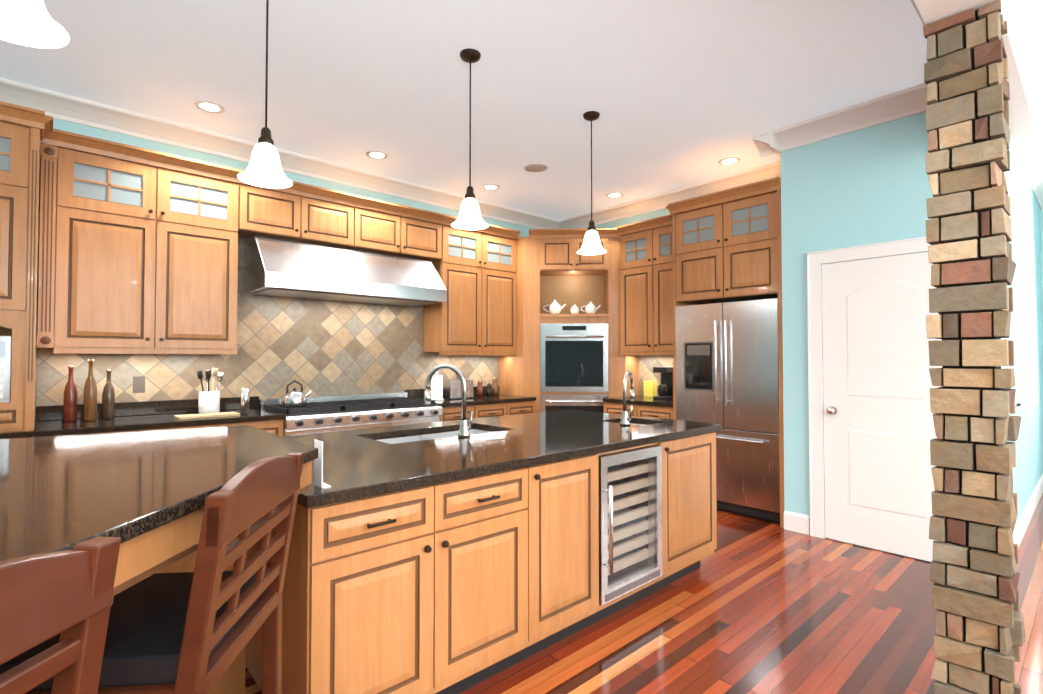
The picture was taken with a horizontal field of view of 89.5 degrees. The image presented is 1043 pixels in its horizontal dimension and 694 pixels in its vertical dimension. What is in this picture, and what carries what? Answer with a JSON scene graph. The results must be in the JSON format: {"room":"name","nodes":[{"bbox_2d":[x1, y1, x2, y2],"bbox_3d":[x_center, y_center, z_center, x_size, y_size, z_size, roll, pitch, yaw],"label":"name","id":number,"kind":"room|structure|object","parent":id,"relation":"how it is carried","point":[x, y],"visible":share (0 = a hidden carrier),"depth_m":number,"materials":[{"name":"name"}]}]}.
{"room":"kitchen","nodes":[
{"label":"kitchen","id":0,"kind":"room"},
{"bbox_2d":[35,118,534,424],"bbox_3d":[-2.518,-0.125,4.253,8.250,3.100,0.100,1,-2,-42],"label":"wall","id":1,"kind":"structure","parent":0,"point":[72,127],"depth_m":4.28,"materials":[{"name":"paint"}]},
{"bbox_2d":[133,376,144,392],"bbox_3d":[-2.822,0.277,3.883,0.075,0.120,0.002,1,-2,-42],"label":"electrical outlet plate","id":2,"kind":"object","parent":1,"relation":"attached to","point":[138,384],"depth_m":3.88,"materials":[{"name":"brown"}]},
{"bbox_2d":[51,192,242,351],"bbox_3d":[-2.677,-0.475,3.810,1.050,0.981,0.350,1,-2,-42],"label":"upper cabinet","id":3,"kind":"object","parent":1,"relation":"attached to","point":[141,253],"depth_m":3.63,"materials":[{"name":"brown wood"}]},
{"bbox_2d":[51,140,242,219],"bbox_3d":[-2.676,-1.084,3.823,1.051,0.400,0.350,1,-2,-42],"label":"upper cabinet","id":4,"kind":"object","parent":1,"relation":"attached to","point":[79,168],"depth_m":3.65,"materials":[{"name":"brown wood"}]},
{"bbox_2d":[36,384,492,419],"bbox_3d":[-1.747,0.473,4.841,3.996,0.100,0.021,1,-2,-42],"label":"backsplash","id":5,"kind":"structure","parent":1,"relation":"attached to","point":[125,407],"depth_m":3.93,"materials":[{"name":"black stone"}]},
{"bbox_2d":[0,78,559,228],"bbox_3d":[-2.431,-1.614,4.189,8.050,0.125,0.160,1,-2,-42],"label":"crown molding","id":6,"kind":"structure","parent":1,"relation":"attached to","point":[60,106],"depth_m":4.20,"materials":[{"name":"white paint"}]},
{"bbox_2d":[243,182,354,247],"bbox_3d":[-1.944,-1.070,4.488,0.927,0.400,0.350,1,-2,-42],"label":"upper cabinet","id":7,"kind":"object","parent":1,"relation":"attached to","point":[282,212],"depth_m":4.35,"materials":[{"name":"brown wood"}]},
{"bbox_2d":[243,233,446,306],"bbox_3d":[-1.511,-0.660,4.695,1.626,0.466,0.591,1,-2,-42],"label":"range hood","id":8,"kind":"object","parent":1,"relation":"attached to","point":[278,266],"visible":1,"depth_m":4.42,"materials":[{"name":"silver metal"}]},
{"bbox_2d":[355,204,442,263],"bbox_3d":[-1.258,-1.056,5.111,0.927,0.400,0.350,1,-2,-42],"label":"upper cabinet","id":9,"kind":"object","parent":1,"relation":"attached to","point":[376,229],"depth_m":4.97,"materials":[{"name":"brown wood"}]},
{"bbox_2d":[423,264,516,355],"bbox_3d":[-0.539,-0.433,5.750,1.012,0.981,0.350,1,-2,-42],"label":"upper cabinet","id":10,"kind":"object","parent":1,"relation":"attached to","point":[479,313],"depth_m":5.54,"materials":[{"name":"brown wood"}]},
{"bbox_2d":[443,220,517,275],"bbox_3d":[-0.540,-1.042,5.763,1.013,0.400,0.350,1,-2,-42],"label":"upper cabinet","id":11,"kind":"object","parent":1,"relation":"attached to","point":[493,251],"depth_m":5.62,"materials":[{"name":"brown wood"}]},
{"bbox_2d":[0,0,1042,219],"bbox_3d":[1.371,-1.747,2.348,11.400,0.060,8.200,1,-2,-42],"label":"ceiling","id":12,"kind":"structure","parent":0,"point":[676,94],"depth_m":3.30,"materials":[{"name":"white paint"}]},
{"bbox_2d":[0,0,68,47],"bbox_3d":[-1.169,-1.241,1.206,0.216,1.000,0.216,1,-2,-42],"label":"pendant light","id":13,"kind":"object","parent":12,"relation":"hanging from","point":[31,23],"visible":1,"depth_m":1.26,"materials":[{"name":"white glass"}]},
{"bbox_2d":[194,100,224,112],"bbox_3d":[-2.189,-1.684,3.694,0.190,0.006,0.190,1,-2,-42],"label":"recessed light","id":14,"kind":"object","parent":12,"relation":"in","point":[208,106],"visible":1,"depth_m":3.69,"materials":[{"name":"white"}]},
{"bbox_2d":[237,0,292,187],"bbox_3d":[-1.103,-1.218,2.279,0.216,1.000,0.216,1,-2,-42],"label":"pendant light","id":15,"kind":"object","parent":12,"relation":"hanging from","point":[264,168],"visible":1,"depth_m":2.26,"materials":[{"name":"white glass"}]},
{"bbox_2d":[366,151,387,158],"bbox_3d":[-1.255,-1.665,4.569,0.190,0.006,0.190,1,-2,-42],"label":"recessed light","id":16,"kind":"object","parent":12,"relation":"in","point":[376,154],"visible":1,"depth_m":4.57,"materials":[{"name":"white"}]},
{"bbox_2d":[451,48,488,229],"bbox_3d":[-0.298,-1.201,3.050,0.216,1.000,0.216,1,-2,-42],"label":"pendant light","id":17,"kind":"object","parent":12,"relation":"hanging from","point":[469,217],"visible":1,"depth_m":3.03,"materials":[{"name":"white glass"}]},
{"bbox_2d":[482,184,499,189],"bbox_3d":[-0.315,-1.646,5.423,0.190,0.006,0.190,1,-2,-42],"label":"recessed light","id":18,"kind":"object","parent":12,"relation":"in","point":[490,187],"visible":1,"depth_m":5.42,"materials":[{"name":"white"}]},
{"bbox_2d":[524,164,547,171],"bbox_3d":[0.133,-1.658,4.884,0.220,0.006,0.220,1,-2,-42],"label":"ceiling speaker","id":19,"kind":"object","parent":12,"relation":"attached to","point":[535,168],"visible":1,"depth_m":4.87},
{"bbox_2d":[577,111,606,254],"bbox_3d":[0.507,-1.184,3.808,0.216,1.000,0.216,1,-2,-42],"label":"pendant light","id":20,"kind":"object","parent":12,"relation":"hanging from","point":[591,245],"visible":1,"depth_m":3.78,"materials":[{"name":"white glass"}]},
{"bbox_2d":[606,192,623,197],"bbox_3d":[1.008,-1.641,5.692,0.190,0.006,0.190,1,-2,-42],"label":"recessed light","id":21,"kind":"object","parent":12,"relation":"in","point":[614,195],"visible":0.98,"depth_m":5.69,"materials":[{"name":"white"}]},
{"bbox_2d":[718,157,740,164],"bbox_3d":[1.859,-1.662,4.709,0.190,0.006,0.190,1,-2,-42],"label":"recessed light","id":22,"kind":"object","parent":12,"relation":"in","point":[729,160],"visible":1,"depth_m":4.71,"materials":[{"name":"white"}]},
{"bbox_2d":[910,0,1042,140],"bbox_3d":[0.248,-1.527,0.716,7.349,0.450,0.530,1,-2,-42],"label":"header beam","id":23,"kind":"structure","parent":12,"relation":"attached to","point":[1023,40],"depth_m":2.57,"materials":[{"name":"white paint"}]},
{"bbox_2d":[586,208,669,227],"bbox_3d":[1.574,-0.091,5.808,0.100,3.100,3.100,1,-2,-42],"label":"wall","id":24,"kind":"structure","parent":0,"point":[640,217],"depth_m":6.06,"materials":[{"name":"paint"}]},
{"bbox_2d":[638,355,672,395],"bbox_3d":[1.616,0.308,5.668,0.010,0.544,0.846,1,-2,-42],"label":"backsplash","id":25,"kind":"structure","parent":24,"relation":"attached to","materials":[{"name":"tile"}]},
{"bbox_2d":[245,493,1042,693],"bbox_3d":[1.371,1.413,2.280,11.400,0.060,8.200,1,-2,-42],"label":"floor","id":26,"kind":"structure","parent":0,"point":[750,605],"depth_m":2.58,"materials":[{"name":"brown wood"}]},
{"bbox_2d":[0,101,52,438],"bbox_3d":[-3.307,0.013,3.002,0.906,2.770,0.682,1,-2,-42],"label":"wall cabinet","id":27,"kind":"object","parent":26,"relation":"on","point":[24,131],"visible":0.75,"depth_m":3.03,"materials":[{"name":"maple"},{"name":"frosted glass"},{"name":"glaze"}]},
{"bbox_2d":[0,336,11,402],"bbox_3d":[-3.334,0.127,2.957,0.678,0.379,0.432,1,-2,-42],"label":"microwave","id":28,"kind":"object","parent":27,"relation":"in","point":[5,341],"depth_m":3.02,"materials":[{"name":"silver metal"}]},
{"bbox_2d":[0,536,120,693],"bbox_3d":[-0.762,0.784,0.493,0.439,1.120,0.416,0,-1,6],"label":"stool","id":29,"kind":"object","parent":26,"relation":"on","point":[67,595],"visible":1,"depth_m":0.62,"materials":[{"name":"brown wood"}]},
{"bbox_2d":[43,424,218,436],"bbox_3d":[-2.679,0.973,3.567,0.918,0.875,0.640,1,-2,-42],"label":"base cabinet","id":30,"kind":"object","parent":26,"relation":"on","point":[204,425],"depth_m":3.49,"materials":[{"name":"brown wood"}]},
{"bbox_2d":[0,453,303,693],"bbox_3d":[-0.737,0.796,1.069,0.439,1.120,0.416,0,-1,-5],"label":"stool","id":31,"kind":"object","parent":26,"relation":"on","point":[195,631],"visible":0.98,"depth_m":1.00,"materials":[{"name":"brown wood"}]},
{"bbox_2d":[0,425,317,693],"bbox_3d":[-1.323,0.811,0.601,2.333,1.070,2.421,1,-2,-42],"label":"raised bar","id":32,"kind":"object","parent":26,"relation":"on","point":[142,495],"visible":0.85,"depth_m":1.11,"materials":[{"name":"stone"}]},
{"bbox_2d":[0,425,317,560],"bbox_3d":[-1.323,0.291,0.612,2.333,0.030,2.421,1,-2,-42],"label":"countertop","id":33,"kind":"structure","parent":32,"relation":"on","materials":[{"name":"stone"}]},
{"bbox_2d":[219,420,282,436],"bbox_3d":[-2.169,0.983,4.030,0.459,0.875,0.640,1,-2,-42],"label":"base cabinet","id":34,"kind":"object","parent":26,"relation":"on","point":[275,427],"depth_m":3.89,"materials":[{"name":"brown wood"}]},
{"bbox_2d":[35,408,284,436],"bbox_3d":[-2.505,0.518,3.726,1.377,0.039,0.653,1,-2,-42],"label":"countertop","id":35,"kind":"structure","parent":34,"relation":"on","point":[161,419],"depth_m":3.49,"materials":[{"name":"black stone"}]},
{"bbox_2d":[63,365,77,421],"bbox_3d":[-2.997,0.308,3.498,0.072,0.370,0.070,1,-2,-42],"label":"oil bottle","id":36,"kind":"object","parent":35,"relation":"on","point":[70,397],"visible":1,"depth_m":3.48,"materials":[{"name":"red glass"}]},
{"bbox_2d":[83,359,96,420],"bbox_3d":[-2.896,0.289,3.536,0.072,0.410,0.070,1,-2,-42],"label":"oil bottle","id":37,"kind":"object","parent":35,"relation":"on","point":[90,401],"visible":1,"depth_m":3.51,"materials":[{"name":"orange glass"}]},
{"bbox_2d":[102,370,114,418],"bbox_3d":[-2.855,0.326,3.639,0.072,0.340,0.070,1,-2,-42],"label":"oil bottle","id":38,"kind":"object","parent":35,"relation":"on","point":[108,402],"visible":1,"depth_m":3.62,"materials":[{"name":"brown glass"}]},
{"bbox_2d":[174,412,239,419],"bbox_3d":[-2.244,0.490,3.766,0.380,0.018,0.170,1,-2,-42],"label":"cutting board","id":39,"kind":"object","parent":35,"relation":"on","point":[203,415],"visible":1,"depth_m":3.72,"materials":[{"name":"brown wood"}]},
{"bbox_2d":[196,368,223,413],"bbox_3d":[-2.345,0.330,3.955,0.175,0.346,0.175,1,-2,-42],"label":"utensil crock","id":40,"kind":"object","parent":35,"relation":"on","point":[209,401],"visible":0.94,"depth_m":3.91,"materials":[{"name":"white ceramic"}]},
{"bbox_2d":[241,388,249,412],"bbox_3d":[-2.114,0.410,4.027,0.060,0.190,0.058,1,-2,-42],"label":"salt mill","id":41,"kind":"object","parent":35,"relation":"on","point":[245,394],"visible":1,"depth_m":4.00,"materials":[{"name":"silver metal"}]},
{"bbox_2d":[259,392,441,436],"bbox_3d":[-1.454,0.938,4.612,1.376,0.990,0.736,1,-2,-42],"label":"range","id":42,"kind":"object","parent":26,"relation":"on","point":[322,414],"visible":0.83,"depth_m":4.43,"materials":[{"name":"silver metal"}]},
{"bbox_2d":[282,380,310,406],"bbox_3d":[-1.819,0.373,4.269,0.231,0.213,0.187,1,-2,-42],"label":"kettle","id":43,"kind":"object","parent":42,"relation":"on","point":[294,398],"visible":1,"depth_m":4.20,"materials":[{"name":"silver metal"}]},
{"bbox_2d":[437,404,506,421],"bbox_3d":[-0.671,1.013,5.390,0.825,0.875,0.640,1,-2,-42],"label":"base cabinet","id":44,"kind":"object","parent":26,"relation":"on","point":[479,410],"depth_m":5.18,"materials":[{"name":"brown wood"}]},
{"bbox_2d":[435,393,534,407],"bbox_3d":[-0.514,0.558,5.534,1.237,0.039,0.653,1,-2,-42],"label":"countertop","id":45,"kind":"structure","parent":44,"relation":"on","point":[498,399],"depth_m":5.36,"materials":[{"name":"black stone"}]},
{"bbox_2d":[431,372,443,400],"bbox_3d":[-0.851,0.377,5.284,0.150,0.310,0.148,1,-2,-42],"label":"paper towel holder","id":46,"kind":"object","parent":45,"relation":"on","point":[436,387],"visible":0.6,"depth_m":5.23,"materials":[{"name":"white paper"}]},
{"bbox_2d":[443,380,472,398],"bbox_3d":[-0.673,0.441,5.511,0.290,0.192,0.180,1,-2,-42],"label":"toaster","id":47,"kind":"object","parent":45,"relation":"on","point":[451,389],"visible":0.73,"depth_m":5.41,"materials":[{"name":"silver metal"}]},
{"bbox_2d":[476,380,483,395],"bbox_3d":[-0.457,0.453,5.801,0.080,0.180,0.080,1,-2,-42],"label":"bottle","id":48,"kind":"object","parent":45,"relation":"on","point":[479,391],"visible":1,"depth_m":5.78,"materials":[{"name":"red glass"}]},
{"bbox_2d":[486,383,491,395],"bbox_3d":[-0.363,0.472,5.860,0.064,0.144,0.064,1,-2,-42],"label":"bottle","id":49,"kind":"object","parent":45,"relation":"on","point":[488,391],"visible":1,"depth_m":5.84,"materials":[{"name":"black glass"}]},
{"bbox_2d":[491,377,498,395],"bbox_3d":[-0.301,0.443,5.957,0.092,0.207,0.092,1,-2,-42],"label":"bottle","id":50,"kind":"object","parent":45,"relation":"on","point":[495,388],"visible":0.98,"depth_m":5.93,"materials":[{"name":"orange glass"}]},
{"bbox_2d":[246,428,721,693],"bbox_3d":[-0.110,0.959,2.932,2.571,0.875,1.341,1,-2,-42],"label":"kitchen island","id":51,"kind":"object","parent":26,"relation":"on","point":[454,556],"depth_m":2.07,"materials":[{"name":"brown wood"}]},
{"bbox_2d":[285,409,721,511],"bbox_3d":[-0.132,0.512,2.961,2.604,0.060,1.321,1,-2,-42],"label":"island countertop","id":52,"kind":"structure","parent":51,"relation":"on","point":[350,462],"depth_m":2.50,"materials":[{"name":"black stone"}]},
{"bbox_2d":[422,364,473,435],"bbox_3d":[-0.391,0.285,2.848,0.197,0.389,0.227,1,-2,-42],"label":"faucet","id":53,"kind":"object","parent":52,"relation":"on","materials":[{"name":"silver metal"}]},
{"bbox_2d":[614,370,634,423],"bbox_3d":[0.695,0.320,3.354,0.218,0.342,0.144,1,-2,-42],"label":"faucet","id":54,"kind":"object","parent":52,"relation":"on","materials":[{"name":"silver metal"}]},
{"bbox_2d":[507,400,535,414],"bbox_3d":[-0.213,1.022,5.806,0.412,0.875,0.640,1,-2,-42],"label":"drawer","id":55,"kind":"object","parent":26,"relation":"on","point":[528,406],"depth_m":5.59,"materials":[{"name":"brown wood"}]},
{"bbox_2d":[498,228,638,412],"bbox_3d":[0.526,0.081,6.101,1.048,2.770,1.248,1,-2,-42],"label":"oven cabinet","id":56,"kind":"object","parent":26,"relation":"on","point":[568,356],"visible":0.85,"depth_m":5.86,"materials":[{"name":"brown wood"}]},
{"bbox_2d":[603,215,672,418],"bbox_3d":[1.371,0.066,5.451,0.672,2.770,0.846,1,-2,-42],"label":"kitchen cabinet","id":57,"kind":"object","parent":26,"relation":"on","point":[646,309],"visible":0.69,"depth_m":5.51,"materials":[{"name":"brown wood"}]},
{"bbox_2d":[603,395,672,406],"bbox_3d":[1.374,0.556,5.443,0.643,0.039,0.846,1,-2,-42],"label":"countertop","id":58,"kind":"structure","parent":57,"relation":"on","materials":[{"name":"stone"}]},
{"bbox_2d":[644,381,656,396],"bbox_3d":[1.410,0.458,5.768,0.080,0.170,0.120,1,-2,-42],"label":"box","id":59,"kind":"object","parent":57,"relation":"on","point":[650,388],"visible":0.88,"depth_m":5.73,"materials":[{"name":"yellow plastic"}]},
{"bbox_2d":[653,367,672,399],"bbox_3d":[1.486,0.370,5.434,0.220,0.330,0.160,1,-2,-42],"label":"coffee maker","id":60,"kind":"object","parent":57,"relation":"on","point":[665,389],"visible":0.9,"depth_m":5.38,"materials":[{"name":"black"}]},
{"bbox_2d":[666,177,783,527],"bbox_3d":[1.949,0.051,4.767,0.736,2.770,1.055,1,-2,-42],"label":"surround","id":61,"kind":"object","parent":26,"relation":"on","point":[726,245],"visible":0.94,"depth_m":4.52,"materials":[{"name":"brown wood"}]},
{"bbox_2d":[675,298,779,523],"bbox_3d":[1.959,0.528,4.732,0.719,1.815,0.918,1,-2,-42],"label":"fridge","id":62,"kind":"object","parent":26,"relation":"on","point":[727,370],"visible":0.79,"depth_m":4.44,"materials":[{"name":"silver metal"}]},
{"bbox_2d":[923,0,1025,693],"bbox_3d":[1.745,0.053,2.043,0.253,2.649,0.262,1,-2,-42],"label":"stone column","id":63,"kind":"structure","parent":26,"relation":"on","point":[979,636],"depth_m":1.97,"materials":[{"name":"beige stone"}]},
{"bbox_2d":[781,111,1014,561],"bbox_3d":[2.781,-0.131,3.959,0.800,3.100,1.260,1,-2,-42],"label":"wall","id":64,"kind":"structure","parent":0,"point":[868,185],"depth_m":3.92,"materials":[{"name":"blue paint"}]},
{"bbox_2d":[560,165,780,228],"bbox_3d":[1.535,-1.581,5.690,0.160,0.125,2.930,1,-2,-42],"label":"crown molding","id":65,"kind":"structure","parent":64,"relation":"attached to","point":[659,201],"depth_m":5.65,"materials":[{"name":"white paint"}]},
{"bbox_2d":[764,154,780,173],"bbox_3d":[2.196,-1.609,4.419,0.510,0.125,0.160,1,-2,-42],"label":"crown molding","id":66,"kind":"structure","parent":64,"relation":"attached to","point":[776,166],"depth_m":4.77,"materials":[{"name":"white paint"}]},
{"bbox_2d":[752,83,926,156],"bbox_3d":[2.365,-1.624,3.735,0.160,0.125,1.400,1,-2,-42],"label":"crown molding","id":67,"kind":"structure","parent":64,"relation":"attached to","point":[906,102],"depth_m":3.78,"materials":[{"name":"white paint"}]},
{"bbox_2d":[807,237,942,561],"bbox_3d":[2.489,0.344,3.616,0.077,2.135,0.970,1,-2,-42],"label":"pantry door","id":68,"kind":"structure","parent":64,"relation":"in","point":[872,434],"depth_m":3.69,"materials":[{"name":"white wood"}]},
{"bbox_2d":[1008,141,1042,525],"bbox_3d":[4.633,-0.112,4.857,3.150,3.100,0.100,1,-2,-42],"label":"wall","id":69,"kind":"structure","parent":0,"point":[1028,470],"depth_m":4.92,"materials":[{"name":"paint"}]},
{"bbox_2d":[784,474,1042,547],"bbox_3d":[3.909,1.371,4.941,3.866,0.140,1.276,1,-2,-42],"label":"baseboard","id":70,"kind":"structure","parent":69,"relation":"attached to","point":[797,522],"depth_m":4.06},
{"bbox_2d":[1012,162,1038,411],"bbox_3d":[4.177,-0.443,4.355,1.310,1.860,0.040,1,-2,-42],"label":"window","id":71,"kind":"structure","parent":69,"relation":"in","point":[1027,399],"depth_m":4.26,"materials":[{"name":"white"}]},
{"bbox_2d":[1012,99,1042,209],"bbox_3d":[4.328,-1.609,4.437,4.010,0.125,0.160,1,-2,-42],"label":"crown molding","id":72,"kind":"structure","parent":69,"relation":"attached to","point":[1029,150],"depth_m":4.43,"materials":[{"name":"white paint"}]},
{"bbox_2d":[1040,209,1042,314],"bbox_3d":[7.019,-0.119,4.498,0.100,3.100,3.640,1,-2,-42],"label":"wall","id":73,"kind":"structure","parent":0,"point":[1041,216],"depth_m":5.83,"materials":[{"name":"paint"}]}
]}

